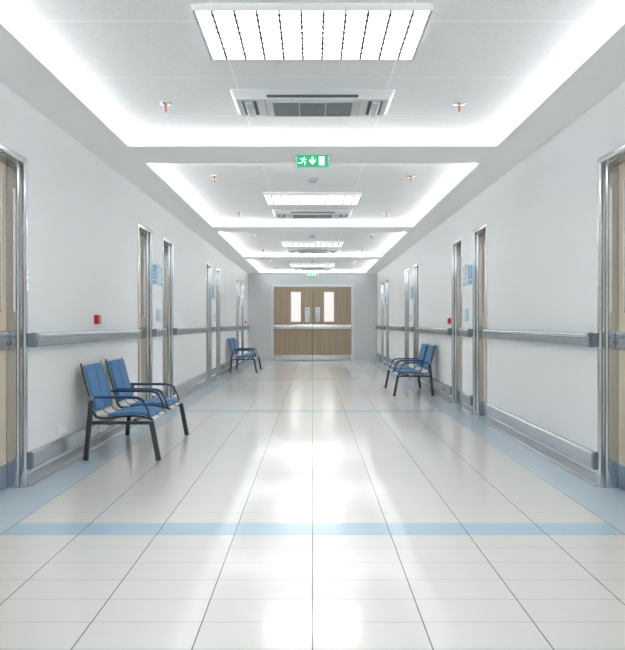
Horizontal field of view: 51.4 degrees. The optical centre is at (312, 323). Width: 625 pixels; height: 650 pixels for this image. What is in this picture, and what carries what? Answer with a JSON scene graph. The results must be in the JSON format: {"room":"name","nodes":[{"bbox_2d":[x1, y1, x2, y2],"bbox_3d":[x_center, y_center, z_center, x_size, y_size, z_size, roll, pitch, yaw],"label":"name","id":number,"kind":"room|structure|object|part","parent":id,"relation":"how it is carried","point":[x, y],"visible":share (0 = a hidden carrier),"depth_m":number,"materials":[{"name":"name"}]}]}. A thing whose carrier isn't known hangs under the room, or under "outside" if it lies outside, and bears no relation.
{"room":"hospital interior","nodes":[
{"label":"hospital interior","id":0,"kind":"room"},
{"bbox_2d":[0,81,247,473],"bbox_3d":[-2.040,-0.268,8.155,0.220,2.735,22.710,0,0,0],"label":"wall","id":1,"kind":"structure","parent":0,"point":[84,216],"depth_m":5.50,"materials":[{"name":"paint"}]},
{"bbox_2d":[0,143,27,489],"bbox_3d":[-2.003,-0.006,4.075,0.164,2.212,0.630,0,0,0],"label":"door","id":2,"kind":"structure","parent":1,"relation":"in","point":[13,166],"depth_m":4.34,"materials":[{"name":"metal"}]},
{"bbox_3d":[-2.039,-0.505,4.184,0.006,0.866,0.135,0,0,0],"label":"pane frame","id":3,"kind":"part","parent":2,"relation":"part of","materials":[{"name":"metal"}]},
{"bbox_3d":[-2.041,1.012,4.075,0.003,0.155,0.522,0,0,0],"label":"kick plate","id":4,"kind":"part","parent":2,"relation":"part of","materials":[{"name":"metal"}]},
{"bbox_3d":[-2.032,0.114,4.075,0.020,0.128,0.518,0,0,0],"label":"push rail","id":5,"kind":"part","parent":2,"relation":"part of","materials":[{"name":"metal"}]},
{"bbox_2d":[58,423,65,436],"bbox_3d":[-1.923,0.818,5.000,0.013,0.085,0.150,0,0,0],"label":"wall socket","id":6,"kind":"object","parent":1,"relation":"attached to","point":[61,428],"visible":1,"depth_m":4.98,"materials":[{"name":"plastic"}]},
{"bbox_2d":[28,417,126,469],"bbox_3d":[-1.914,0.930,5.785,0.031,0.117,2.774,0,0,0],"label":"rail","id":7,"kind":"object","parent":1,"relation":"attached to","point":[50,450],"visible":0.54,"depth_m":4.93,"materials":[{"name":"grey plastic"}]},
{"bbox_2d":[28,329,142,346],"bbox_3d":[-1.899,0.111,5.785,0.060,0.099,2.774,0,0,0],"label":"handrail","id":8,"kind":"object","parent":1,"relation":"attached to","point":[35,339],"visible":1,"depth_m":5.21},
{"bbox_2d":[94,315,100,323],"bbox_3d":[-1.909,-0.035,5.780,0.042,0.080,0.080,0,0,0],"label":"fire alarm","id":9,"kind":"object","parent":1,"relation":"attached to","point":[97,318],"visible":1,"depth_m":5.74,"materials":[{"name":"red plastic"}]},
{"bbox_2d":[28,358,248,485],"bbox_3d":[-1.915,1.062,8.080,0.030,0.074,22.558,0,0,0],"label":"baseboard","id":10,"kind":"structure","parent":1,"relation":"attached to","point":[49,469],"depth_m":5.41,"materials":[{"name":"plastic"}]},
{"bbox_2d":[138,223,151,400],"bbox_3d":[-2.003,-0.006,7.495,0.164,2.212,0.630,0,0,0],"label":"door","id":11,"kind":"structure","parent":1,"relation":"in","point":[144,234],"depth_m":7.76,"materials":[{"name":"metal"}]},
{"bbox_3d":[-2.039,-0.505,7.604,0.006,0.866,0.135,0,0,0],"label":"pane frame","id":12,"kind":"part","parent":11,"relation":"part of","materials":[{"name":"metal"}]},
{"bbox_2d":[153,264,162,285],"bbox_3d":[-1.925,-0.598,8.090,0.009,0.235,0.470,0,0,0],"label":"wall sign","id":13,"kind":"object","parent":1,"relation":"attached to","point":[154,266],"visible":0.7,"depth_m":7.95,"materials":[{"name":"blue plastic"}]},
{"bbox_2d":[152,391,164,397],"bbox_3d":[-1.914,0.930,8.090,0.031,0.117,0.544,0,0,0],"label":"rail","id":14,"kind":"object","parent":1,"relation":"attached to","point":[156,395],"visible":0.32,"depth_m":8.01,"materials":[{"name":"grey metal"}]},
{"bbox_2d":[156,309,161,323],"bbox_3d":[-1.919,-0.090,8.140,0.020,0.190,0.250,0,0,0],"label":"switch panel","id":15,"kind":"object","parent":1,"relation":"attached to","point":[158,311],"visible":1,"depth_m":8.10,"materials":[{"name":"white plastic"}]},
{"bbox_3d":[-1.925,-0.107,8.140,0.010,0.155,0.250,0,0,0],"label":"plate","id":16,"kind":"part","parent":15,"relation":"part of","materials":[{"name":"plastic"}]},
{"bbox_2d":[152,328,166,336],"bbox_3d":[-1.899,0.111,8.090,0.060,0.099,0.544,0,0,0],"label":"handrail","id":17,"kind":"object","parent":1,"relation":"attached to","point":[155,332],"visible":1,"depth_m":7.97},
{"bbox_3d":[-1.901,0.111,8.090,0.058,0.095,0.464,0,0,0],"label":"rail","id":18,"kind":"part","parent":17,"relation":"part of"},
{"bbox_2d":[163,237,172,397],"bbox_3d":[-2.003,-0.006,8.678,0.164,2.212,0.615,0,0,0],"label":"door","id":19,"kind":"structure","parent":1,"relation":"in","point":[167,245],"depth_m":8.93,"materials":[{"name":"metal"}]},
{"bbox_2d":[173,372,207,394],"bbox_3d":[-1.914,0.930,10.387,0.031,0.117,2.789,0,0,0],"label":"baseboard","id":20,"kind":"structure","parent":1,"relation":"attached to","point":[184,385],"depth_m":10.13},
{"bbox_2d":[173,327,208,334],"bbox_3d":[-1.899,0.111,10.387,0.060,0.099,2.789,0,0,0],"label":"handrail","id":21,"kind":"object","parent":1,"relation":"attached to","point":[176,331],"visible":1,"depth_m":9.96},
{"bbox_2d":[206,262,211,380],"bbox_3d":[-2.003,-0.006,12.105,0.164,2.212,0.630,0,0,0],"label":"door frame","id":22,"kind":"structure","parent":1,"relation":"in","point":[208,266],"depth_m":12.38,"materials":[{"name":"metal"}]},
{"bbox_2d":[213,286,215,298],"bbox_3d":[-1.893,-0.603,12.610,0.055,0.255,0.036,0,0,0],"label":"sign","id":23,"kind":"object","parent":1,"relation":"attached to","point":[214,287],"visible":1,"depth_m":12.60,"materials":[{"name":"white plastic"}]},
{"bbox_2d":[212,367,216,374],"bbox_3d":[-1.914,0.930,12.700,0.031,0.117,0.544,0,0,0],"label":"rail","id":24,"kind":"object","parent":1,"relation":"attached to","point":[214,370],"visible":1,"depth_m":12.61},
{"bbox_2d":[212,327,218,331],"bbox_3d":[-1.899,0.111,12.700,0.060,0.099,0.544,0,0,0],"label":"handrail","id":25,"kind":"object","parent":1,"relation":"attached to","point":[214,329],"visible":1,"depth_m":12.58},
{"bbox_2d":[216,268,220,375],"bbox_3d":[-2.003,-0.006,13.287,0.164,2.212,0.615,0,0,0],"label":"door","id":26,"kind":"structure","parent":1,"relation":"in","point":[218,272],"depth_m":13.56,"materials":[{"name":"metal"}]},
{"bbox_2d":[221,358,236,370],"bbox_3d":[-1.914,0.930,14.998,0.031,0.117,2.789,0,0,0],"label":"rail","id":27,"kind":"object","parent":1,"relation":"attached to","point":[227,364],"visible":0.78,"depth_m":14.53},
{"bbox_2d":[221,326,237,330],"bbox_3d":[-1.899,0.111,14.998,0.060,0.099,2.789,0,0,0],"label":"handrail","id":28,"kind":"object","parent":1,"relation":"attached to","point":[223,328],"visible":1,"depth_m":14.54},
{"bbox_2d":[236,280,238,365],"bbox_3d":[-2.003,-0.006,16.715,0.164,2.212,0.630,0,0,0],"label":"door","id":29,"kind":"structure","parent":1,"relation":"in","point":[237,281],"depth_m":16.99,"materials":[{"name":"metal"}]},
{"bbox_2d":[241,282,243,362],"bbox_3d":[-2.003,-0.006,17.898,0.164,2.212,0.615,0,0,0],"label":"door","id":30,"kind":"structure","parent":1,"relation":"in","point":[242,284],"depth_m":18.17,"materials":[{"name":"metal"}]},
{"bbox_2d":[0,360,624,649],"bbox_3d":[0.000,1.160,8.130,4.260,0.120,22.860,0,0,0],"label":"floor","id":31,"kind":"structure","parent":0,"point":[303,504],"depth_m":3.37,"materials":[{"name":"tile"}]},
{"bbox_2d":[80,356,188,460],"bbox_3d":[-1.546,0.710,5.797,0.663,0.780,1.202,0,0,0],"label":"chairs","id":32,"kind":"object","parent":31,"relation":"on","point":[100,402],"visible":1,"depth_m":5.49,"materials":[{"name":"blue metal"}]},
{"bbox_3d":[-1.794,0.849,5.212,0.084,0.498,0.028,0,0,0],"label":"leg","id":33,"kind":"part","parent":32,"relation":"part of","materials":[{"name":"black metal"}]},
{"bbox_3d":[-1.543,0.796,5.212,0.488,0.026,0.025,0,0,0],"label":"rail","id":34,"kind":"part","parent":32,"relation":"part of","materials":[{"name":"black metal"}]},
{"bbox_3d":[-1.540,0.673,5.224,0.473,0.166,0.025,0,0,0],"label":"armrest","id":35,"kind":"part","parent":32,"relation":"part of","materials":[{"name":"metal"}]},
{"bbox_3d":[-1.794,0.849,6.382,0.084,0.498,0.028,0,0,0],"label":"leg","id":36,"kind":"part","parent":32,"relation":"part of","materials":[{"name":"black metal"}]},
{"bbox_3d":[-1.540,0.673,5.730,0.473,0.166,0.025,0,0,0],"label":"armrest","id":37,"kind":"part","parent":32,"relation":"part of","materials":[{"name":"metal"}]},
{"bbox_3d":[-1.263,0.939,5.212,0.097,0.321,0.028,0,0,0],"label":"leg","id":38,"kind":"part","parent":32,"relation":"part of","materials":[{"name":"black metal"}]},
{"bbox_3d":[-1.540,0.673,6.370,0.473,0.166,0.025,0,0,0],"label":"armrest","id":39,"kind":"part","parent":32,"relation":"part of","materials":[{"name":"metal"}]},
{"bbox_3d":[-1.540,0.673,5.864,0.473,0.166,0.025,0,0,0],"label":"armrest","id":40,"kind":"part","parent":32,"relation":"part of","materials":[{"name":"metal"}]},
{"bbox_3d":[-1.263,0.939,6.382,0.097,0.321,0.028,0,0,0],"label":"leg","id":41,"kind":"part","parent":32,"relation":"part of","materials":[{"name":"black metal"}]},
{"bbox_2d":[228,337,261,372],"bbox_3d":[-1.546,0.710,14.967,0.663,0.780,1.202,0,0,0],"label":"bench","id":42,"kind":"object","parent":31,"relation":"on","point":[234,348],"visible":1,"depth_m":14.63,"materials":[{"name":"blue metal"}]},
{"bbox_3d":[-1.794,0.849,14.382,0.084,0.498,0.028,0,0,0],"label":"leg","id":43,"kind":"part","parent":42,"relation":"part of","materials":[{"name":"black metal"}]},
{"bbox_2d":[384,343,435,395],"bbox_3d":[1.546,0.710,10.407,0.663,0.780,1.202,0,0,0],"label":"bench","id":44,"kind":"object","parent":31,"relation":"on","point":[424,360],"visible":1,"depth_m":10.10,"materials":[{"name":"blue metal"}]},
{"bbox_3d":[1.263,0.939,10.992,0.097,0.321,0.028,0,0,0],"label":"leg","id":45,"kind":"part","parent":44,"relation":"part of","materials":[{"name":"black metal"}]},
{"bbox_3d":[1.263,0.939,9.822,0.097,0.321,0.028,0,0,0],"label":"leg","id":46,"kind":"part","parent":44,"relation":"part of","materials":[{"name":"black metal"}]},
{"bbox_3d":[1.540,0.673,10.340,0.473,0.166,0.025,0,0,0],"label":"armrest","id":47,"kind":"part","parent":44,"relation":"part of","materials":[{"name":"metal"}]},
{"bbox_3d":[1.540,0.673,9.834,0.473,0.166,0.025,0,0,0],"label":"armrest","id":48,"kind":"part","parent":44,"relation":"part of","materials":[{"name":"metal"}]},
{"bbox_3d":[1.543,0.796,9.822,0.488,0.026,0.025,0,0,0],"label":"rail","id":49,"kind":"part","parent":44,"relation":"part of","materials":[{"name":"black metal"}]},
{"bbox_3d":[1.794,0.849,9.822,0.084,0.498,0.028,0,0,0],"label":"leg","id":50,"kind":"part","parent":44,"relation":"part of","materials":[{"name":"black metal"}]},
{"bbox_2d":[0,0,624,272],"bbox_3d":[0.000,-1.562,8.080,3.860,0.127,22.560,0,0,0],"label":"ceiling","id":51,"kind":"structure","parent":0,"point":[101,71],"depth_m":4.63,"materials":[{"name":"paint"}]},
{"bbox_2d":[159,101,171,111],"bbox_3d":[-1.050,-1.545,4.650,0.092,0.059,0.092,0,0,0],"label":"sprinkler","id":52,"kind":"object","parent":51,"relation":"attached to","point":[164,103],"visible":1,"depth_m":4.64,"materials":[{"name":"metal"}]},
{"bbox_2d":[192,3,432,59],"bbox_3d":[0.000,-1.556,3.495,1.188,0.037,0.600,0,0,0],"label":"recessed light","id":53,"kind":"object","parent":51,"relation":"in","point":[229,31],"visible":1,"depth_m":3.46,"materials":[{"name":"white plastic"}]},
{"bbox_3d":[-0.499,-1.550,3.495,0.014,0.024,0.585,0,0,0],"label":"louvre blade","id":54,"kind":"part","parent":53,"relation":"part of","materials":[{"name":"metal"}]},
{"bbox_3d":[-0.389,-1.550,3.495,0.014,0.024,0.585,0,0,0],"label":"louvre blade","id":55,"kind":"part","parent":53,"relation":"part of","materials":[{"name":"metal"}]},
{"bbox_3d":[-0.278,-1.550,3.495,0.014,0.024,0.585,0,0,0],"label":"louvre blade","id":56,"kind":"part","parent":53,"relation":"part of","materials":[{"name":"metal"}]},
{"bbox_3d":[-0.167,-1.550,3.495,0.014,0.024,0.585,0,0,0],"label":"louvre blade","id":57,"kind":"part","parent":53,"relation":"part of","materials":[{"name":"metal"}]},
{"bbox_3d":[-0.056,-1.550,3.495,0.014,0.024,0.585,0,0,0],"label":"louvre blade","id":58,"kind":"part","parent":53,"relation":"part of","materials":[{"name":"metal"}]},
{"bbox_3d":[0.056,-1.550,3.495,0.014,0.024,0.585,0,0,0],"label":"louvre blade","id":59,"kind":"part","parent":53,"relation":"part of","materials":[{"name":"metal"}]},
{"bbox_3d":[0.167,-1.550,3.495,0.014,0.024,0.585,0,0,0],"label":"louvre blade","id":60,"kind":"part","parent":53,"relation":"part of","materials":[{"name":"metal"}]},
{"bbox_3d":[0.278,-1.550,3.495,0.014,0.024,0.585,0,0,0],"label":"louvre blade","id":61,"kind":"part","parent":53,"relation":"part of","materials":[{"name":"metal"}]},
{"bbox_3d":[0.389,-1.550,3.495,0.014,0.024,0.585,0,0,0],"label":"louvre blade","id":62,"kind":"part","parent":53,"relation":"part of","materials":[{"name":"metal"}]},
{"bbox_3d":[0.499,-1.550,3.495,0.014,0.024,0.585,0,0,0],"label":"louvre blade","id":63,"kind":"part","parent":53,"relation":"part of","materials":[{"name":"metal"}]},
{"bbox_2d":[230,89,394,116],"bbox_3d":[0.000,-1.540,4.600,1.110,0.068,0.470,0,0,0],"label":"air conditioner","id":64,"kind":"object","parent":51,"relation":"attached to","point":[248,102],"visible":1,"depth_m":4.46,"materials":[{"name":"plastic"}]},
{"bbox_2d":[242,101,259,116],"bbox_3d":[-0.435,-1.520,4.600,0.100,0.028,0.290,0,0,0],"label":"vent","id":65,"kind":"object","parent":64,"relation":"attached to","point":[249,108],"depth_m":4.59,"materials":[{"name":"white plastic"}]},
{"bbox_3d":[0.000,-1.521,4.602,0.650,0.006,0.344,0,0,0],"label":"panel","id":66,"kind":"part","parent":64,"relation":"part of","materials":[{"name":"plastic"}]},
{"bbox_2d":[273,103,351,116],"bbox_3d":[0.000,-1.516,4.616,0.550,0.005,0.282,0,0,0],"label":"grille","id":67,"kind":"object","parent":64,"relation":"attached to","point":[279,109],"depth_m":4.62,"materials":[{"name":"plastic"}]},
{"bbox_2d":[365,101,382,116],"bbox_3d":[0.435,-1.520,4.600,0.100,0.028,0.290,0,0,0],"label":"vent","id":68,"kind":"object","parent":64,"relation":"attached to","point":[372,108],"depth_m":4.59,"materials":[{"name":"white plastic"}]},
{"bbox_2d":[263,192,361,204],"bbox_3d":[0.000,-1.556,8.105,1.188,0.037,0.600,0,0,0],"label":"recessed light","id":69,"kind":"object","parent":51,"relation":"in","point":[271,198],"visible":1,"depth_m":8.07,"materials":[{"name":"white plastic"}]},
{"bbox_2d":[272,209,352,218],"bbox_3d":[0.000,-1.540,9.210,1.110,0.068,0.470,0,0,0],"label":"air conditioner","id":70,"kind":"object","parent":51,"relation":"attached to","point":[278,213],"visible":1,"depth_m":9.03,"materials":[{"name":"plastic"}]},
{"bbox_2d":[278,214,285,218],"bbox_3d":[-0.435,-1.520,9.210,0.100,0.028,0.290,0,0,0],"label":"vent","id":71,"kind":"object","parent":70,"relation":"attached to","point":[281,216],"depth_m":9.17,"materials":[{"name":"white plastic"}]},
{"bbox_3d":[0.000,-1.521,9.212,0.650,0.006,0.344,0,0,0],"label":"panel","id":72,"kind":"part","parent":70,"relation":"part of","materials":[{"name":"plastic"}]},
{"bbox_2d":[293,215,331,217],"bbox_3d":[0.000,-1.516,9.226,0.550,0.005,0.282,0,0,0],"label":"grille","id":73,"kind":"object","parent":70,"relation":"attached to","point":[294,216],"depth_m":9.20,"materials":[{"name":"plastic"}]},
{"bbox_2d":[339,214,346,218],"bbox_3d":[0.435,-1.520,9.210,0.100,0.028,0.290,0,0,0],"label":"vent","id":74,"kind":"object","parent":70,"relation":"attached to","point":[342,216],"depth_m":9.17,"materials":[{"name":"white plastic"}]},
{"bbox_2d":[295,155,329,167],"bbox_3d":[0.000,-1.446,5.799,0.314,0.103,0.051,0,0,0],"label":"exit sign","id":75,"kind":"object","parent":51,"relation":"attached to","point":[300,160],"visible":1,"depth_m":5.78,"materials":[{"name":"green plastic"}]},
{"bbox_2d":[281,241,343,246],"bbox_3d":[0.000,-1.556,12.715,1.188,0.037,0.600,0,0,0],"label":"recessed light","id":76,"kind":"object","parent":51,"relation":"in","point":[284,243],"visible":1,"depth_m":12.55,"materials":[{"name":"white plastic"}]},
{"bbox_2d":[286,248,338,252],"bbox_3d":[0.000,-1.540,13.820,1.110,0.068,0.470,0,0,0],"label":"air conditioner","id":77,"kind":"object","parent":51,"relation":"attached to","point":[289,250],"visible":1,"depth_m":13.63,"materials":[{"name":"plastic"}]},
{"bbox_2d":[299,251,325,252],"bbox_3d":[0.000,-1.516,13.836,0.550,0.005,0.282,0,0,0],"label":"grille","id":78,"kind":"object","parent":77,"relation":"attached to","point":[299,251],"depth_m":13.78,"materials":[{"name":"plastic"}]},
{"bbox_2d":[290,263,334,266],"bbox_3d":[0.000,-1.556,17.325,1.188,0.037,0.600,0,0,0],"label":"recessed light","id":79,"kind":"object","parent":51,"relation":"in","point":[291,264],"visible":1,"depth_m":17.02,"materials":[{"name":"white plastic"}]},
{"bbox_2d":[293,267,331,270],"bbox_3d":[0.000,-1.540,18.430,1.110,0.068,0.470,0,0,0],"label":"air conditioner","id":80,"kind":"object","parent":51,"relation":"attached to","point":[294,268],"visible":1,"depth_m":18.23,"materials":[{"name":"plastic"}]},
{"bbox_2d":[307,178,317,182],"bbox_3d":[0.000,-1.556,7.080,0.116,0.038,0.116,0,0,0],"label":"smoke detector","id":81,"kind":"object","parent":51,"relation":"attached to","point":[311,180],"visible":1,"depth_m":7.04,"materials":[{"name":"white plastic"}]},
{"bbox_2d":[307,273,317,276],"bbox_3d":[0.000,-1.446,19.299,0.314,0.103,0.051,0,0,0],"label":"exit sign","id":82,"kind":"object","parent":51,"relation":"attached to","point":[308,274],"visible":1,"depth_m":19.28,"materials":[{"name":"green plastic"}]},
{"bbox_2d":[453,101,465,111],"bbox_3d":[1.050,-1.545,4.650,0.092,0.059,0.092,0,0,0],"label":"sprinkler","id":83,"kind":"object","parent":51,"relation":"attached to","point":[459,103],"visible":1,"depth_m":4.64,"materials":[{"name":"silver metal"}]},
{"bbox_2d":[248,273,376,359],"bbox_3d":[0.000,-0.249,19.435,3.860,2.698,0.150,0,0,0],"label":"wall","id":84,"kind":"structure","parent":0,"point":[259,284],"depth_m":19.36,"materials":[{"name":"paint"}]},
{"bbox_2d":[271,284,353,359],"bbox_3d":[0.000,-0.032,19.358,2.460,2.264,0.104,0,0,0],"label":"door","id":85,"kind":"structure","parent":84,"relation":"in","point":[291,304],"depth_m":19.36,"materials":[{"name":"wood"}]},
{"bbox_3d":[-0.578,0.099,19.341,1.143,0.130,0.038,0,0,0],"label":"push rail","id":86,"kind":"part","parent":85,"relation":"part of","materials":[{"name":"metal"}]},
{"bbox_3d":[-0.578,1.010,19.358,1.143,0.151,0.004,0,0,0],"label":"kick plate","id":87,"kind":"part","parent":85,"relation":"part of","materials":[{"name":"metal"}]},
{"bbox_3d":[-0.492,-0.492,19.358,0.280,0.875,0.003,0,0,0],"label":"vision pane","id":88,"kind":"part","parent":85,"relation":"part of","materials":[{"name":"white glass"}]},
{"bbox_3d":[-0.155,-0.271,19.357,0.140,0.442,0.006,0,0,0],"label":"handle plate","id":89,"kind":"part","parent":85,"relation":"part of","materials":[{"name":"metal"}]},
{"bbox_3d":[0.155,-0.271,19.357,0.140,0.442,0.006,0,0,0],"label":"handle plate","id":90,"kind":"part","parent":85,"relation":"part of","materials":[{"name":"metal"}]},
{"bbox_3d":[0.492,-0.492,19.358,0.280,0.875,0.003,0,0,0],"label":"vision pane","id":91,"kind":"part","parent":85,"relation":"part of","materials":[{"name":"white glass"}]},
{"bbox_3d":[0.578,0.099,19.341,1.143,0.130,0.038,0,0,0],"label":"push rail","id":92,"kind":"part","parent":85,"relation":"part of","materials":[{"name":"metal"}]},
{"bbox_3d":[0.578,1.010,19.358,1.143,0.151,0.004,0,0,0],"label":"kick plate","id":93,"kind":"part","parent":85,"relation":"part of","materials":[{"name":"metal"}]},
{"bbox_2d":[377,81,624,473],"bbox_3d":[2.040,-0.268,8.155,0.220,2.735,22.710,0,0,0],"label":"wall","id":94,"kind":"structure","parent":0,"point":[540,216],"depth_m":5.68,"materials":[{"name":"paint"}]},
{"bbox_2d":[381,282,383,362],"bbox_3d":[2.003,-0.006,17.898,0.164,2.212,0.615,0,0,0],"label":"door","id":95,"kind":"structure","parent":94,"relation":"in","point":[382,284],"depth_m":18.17,"materials":[{"name":"metal"}]},
{"bbox_2d":[386,280,388,365],"bbox_3d":[2.003,-0.006,16.715,0.164,2.212,0.630,0,0,0],"label":"door","id":96,"kind":"structure","parent":94,"relation":"in","point":[387,281],"depth_m":16.99,"materials":[{"name":"metal"}]},
{"bbox_2d":[387,326,403,330],"bbox_3d":[1.899,0.111,14.998,0.060,0.099,2.789,0,0,0],"label":"handrail","id":97,"kind":"object","parent":94,"relation":"attached to","point":[397,328],"visible":1,"depth_m":14.54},
{"bbox_2d":[388,358,403,365],"bbox_3d":[1.914,0.930,14.998,0.031,0.117,2.789,0,0,0],"label":"rail","id":98,"kind":"object","parent":94,"relation":"attached to","point":[389,359],"visible":0.62,"depth_m":15.25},
{"bbox_2d":[404,268,408,374],"bbox_3d":[2.003,-0.006,13.287,0.164,2.212,0.615,0,0,0],"label":"door frame","id":99,"kind":"structure","parent":94,"relation":"in","point":[406,272],"depth_m":13.56,"materials":[{"name":"metal"}]},
{"bbox_2d":[406,327,412,331],"bbox_3d":[1.899,0.111,12.700,0.060,0.099,0.544,0,0,0],"label":"handrail","id":100,"kind":"object","parent":94,"relation":"attached to","point":[408,329],"visible":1,"depth_m":12.58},
{"bbox_2d":[413,262,418,380],"bbox_3d":[2.003,-0.006,12.105,0.164,2.212,0.630,0,0,0],"label":"door frame","id":101,"kind":"structure","parent":94,"relation":"in","point":[416,266],"depth_m":12.38,"materials":[{"name":"metal"}]},
{"bbox_2d":[416,327,451,334],"bbox_3d":[1.899,0.111,10.387,0.060,0.099,2.789,0,0,0],"label":"handrail","id":102,"kind":"object","parent":94,"relation":"attached to","point":[446,331],"visible":1,"depth_m":9.96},
{"bbox_2d":[417,374,451,394],"bbox_3d":[1.914,0.930,10.387,0.031,0.117,2.789,0,0,0],"label":"rail","id":103,"kind":"object","parent":94,"relation":"attached to","point":[440,385],"visible":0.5,"depth_m":9.73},
{"bbox_2d":[452,237,461,407],"bbox_3d":[2.003,-0.006,8.678,0.164,2.212,0.615,0,0,0],"label":"door","id":104,"kind":"structure","parent":94,"relation":"in","point":[456,245],"depth_m":8.93,"materials":[{"name":"metal"}]},
{"bbox_2d":[458,328,472,336],"bbox_3d":[1.899,0.111,8.090,0.060,0.099,0.544,0,0,0],"label":"handrail","id":105,"kind":"object","parent":94,"relation":"attached to","point":[461,332],"visible":1,"depth_m":7.97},
{"bbox_3d":[1.901,0.111,8.090,0.058,0.095,0.464,0,0,0],"label":"rail","id":106,"kind":"part","parent":105,"relation":"part of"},
{"bbox_2d":[463,309,468,323],"bbox_3d":[1.919,-0.090,8.140,0.020,0.190,0.250,0,0,0],"label":"switch panel","id":107,"kind":"object","parent":94,"relation":"attached to","point":[465,311],"visible":1,"depth_m":8.10,"materials":[{"name":"white plastic"}]},
{"bbox_3d":[1.925,-0.107,8.140,0.010,0.155,0.250,0,0,0],"label":"plate","id":108,"kind":"part","parent":107,"relation":"part of","materials":[{"name":"white plastic"}]},
{"bbox_2d":[460,391,472,405],"bbox_3d":[1.914,0.930,8.090,0.031,0.117,0.544,0,0,0],"label":"rail","id":109,"kind":"object","parent":94,"relation":"attached to","point":[464,397],"visible":1,"depth_m":8.02,"materials":[{"name":"grey metal"}]},
{"bbox_2d":[462,264,471,285],"bbox_3d":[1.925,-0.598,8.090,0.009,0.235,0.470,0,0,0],"label":"wall sign","id":110,"kind":"object","parent":94,"relation":"attached to","point":[470,266],"visible":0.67,"depth_m":7.95,"materials":[{"name":"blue plastic"}]},
{"bbox_2d":[473,223,486,419],"bbox_3d":[2.003,-0.006,7.495,0.164,2.212,0.630,0,0,0],"label":"door","id":111,"kind":"structure","parent":94,"relation":"in","point":[479,234],"depth_m":7.76,"materials":[{"name":"metal"}]},
{"bbox_3d":[2.039,-0.505,7.604,0.006,0.866,0.135,0,0,0],"label":"pane frame","id":112,"kind":"part","parent":111,"relation":"part of","materials":[{"name":"metal"}]},
{"bbox_2d":[376,358,596,485],"bbox_3d":[1.915,1.062,8.080,0.030,0.074,22.558,0,0,0],"label":"baseboard","id":113,"kind":"structure","parent":94,"relation":"attached to","point":[575,469],"depth_m":5.61,"materials":[{"name":"plastic"}]},
{"bbox_2d":[482,329,596,346],"bbox_3d":[1.899,0.111,5.785,0.060,0.099,2.774,0,0,0],"label":"handrail","id":114,"kind":"object","parent":94,"relation":"attached to","point":[589,339],"visible":1,"depth_m":5.21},
{"bbox_2d":[485,403,596,469],"bbox_3d":[1.914,0.930,5.785,0.031,0.117,2.774,0,0,0],"label":"rail","id":115,"kind":"object","parent":94,"relation":"attached to","point":[574,450],"visible":1,"depth_m":5.26,"materials":[{"name":"grey metal"}]},
{"bbox_2d":[597,143,624,489],"bbox_3d":[2.003,-0.006,4.075,0.164,2.212,0.630,0,0,0],"label":"door","id":116,"kind":"structure","parent":94,"relation":"in","point":[611,166],"depth_m":4.34,"materials":[{"name":"metal"}]},
{"bbox_3d":[2.032,0.114,4.075,0.020,0.128,0.518,0,0,0],"label":"push rail","id":117,"kind":"part","parent":116,"relation":"part of","materials":[{"name":"metal"}]},
{"bbox_3d":[2.041,1.012,4.075,0.003,0.155,0.522,0,0,0],"label":"kick plate","id":118,"kind":"part","parent":116,"relation":"part of","materials":[{"name":"metal"}]},
{"bbox_3d":[2.039,-0.505,4.184,0.006,0.866,0.135,0,0,0],"label":"pane frame","id":119,"kind":"part","parent":116,"relation":"part of","materials":[{"name":"metal"}]},
{"bbox_3d":[1.925,-0.597,12.700,0.009,0.235,0.470,0,0,0],"label":"wall sign","id":120,"kind":"object","parent":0,"visible":0},
{"bbox_2d":[409,286,411,298],"bbox_3d":[1.893,-0.603,12.610,0.055,0.255,0.036,0,0,0],"label":"sign","id":121,"kind":"object","parent":120,"relation":"attached to","point":[410,287],"visible":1,"depth_m":12.60,"materials":[{"name":"white plastic"}]}
]}

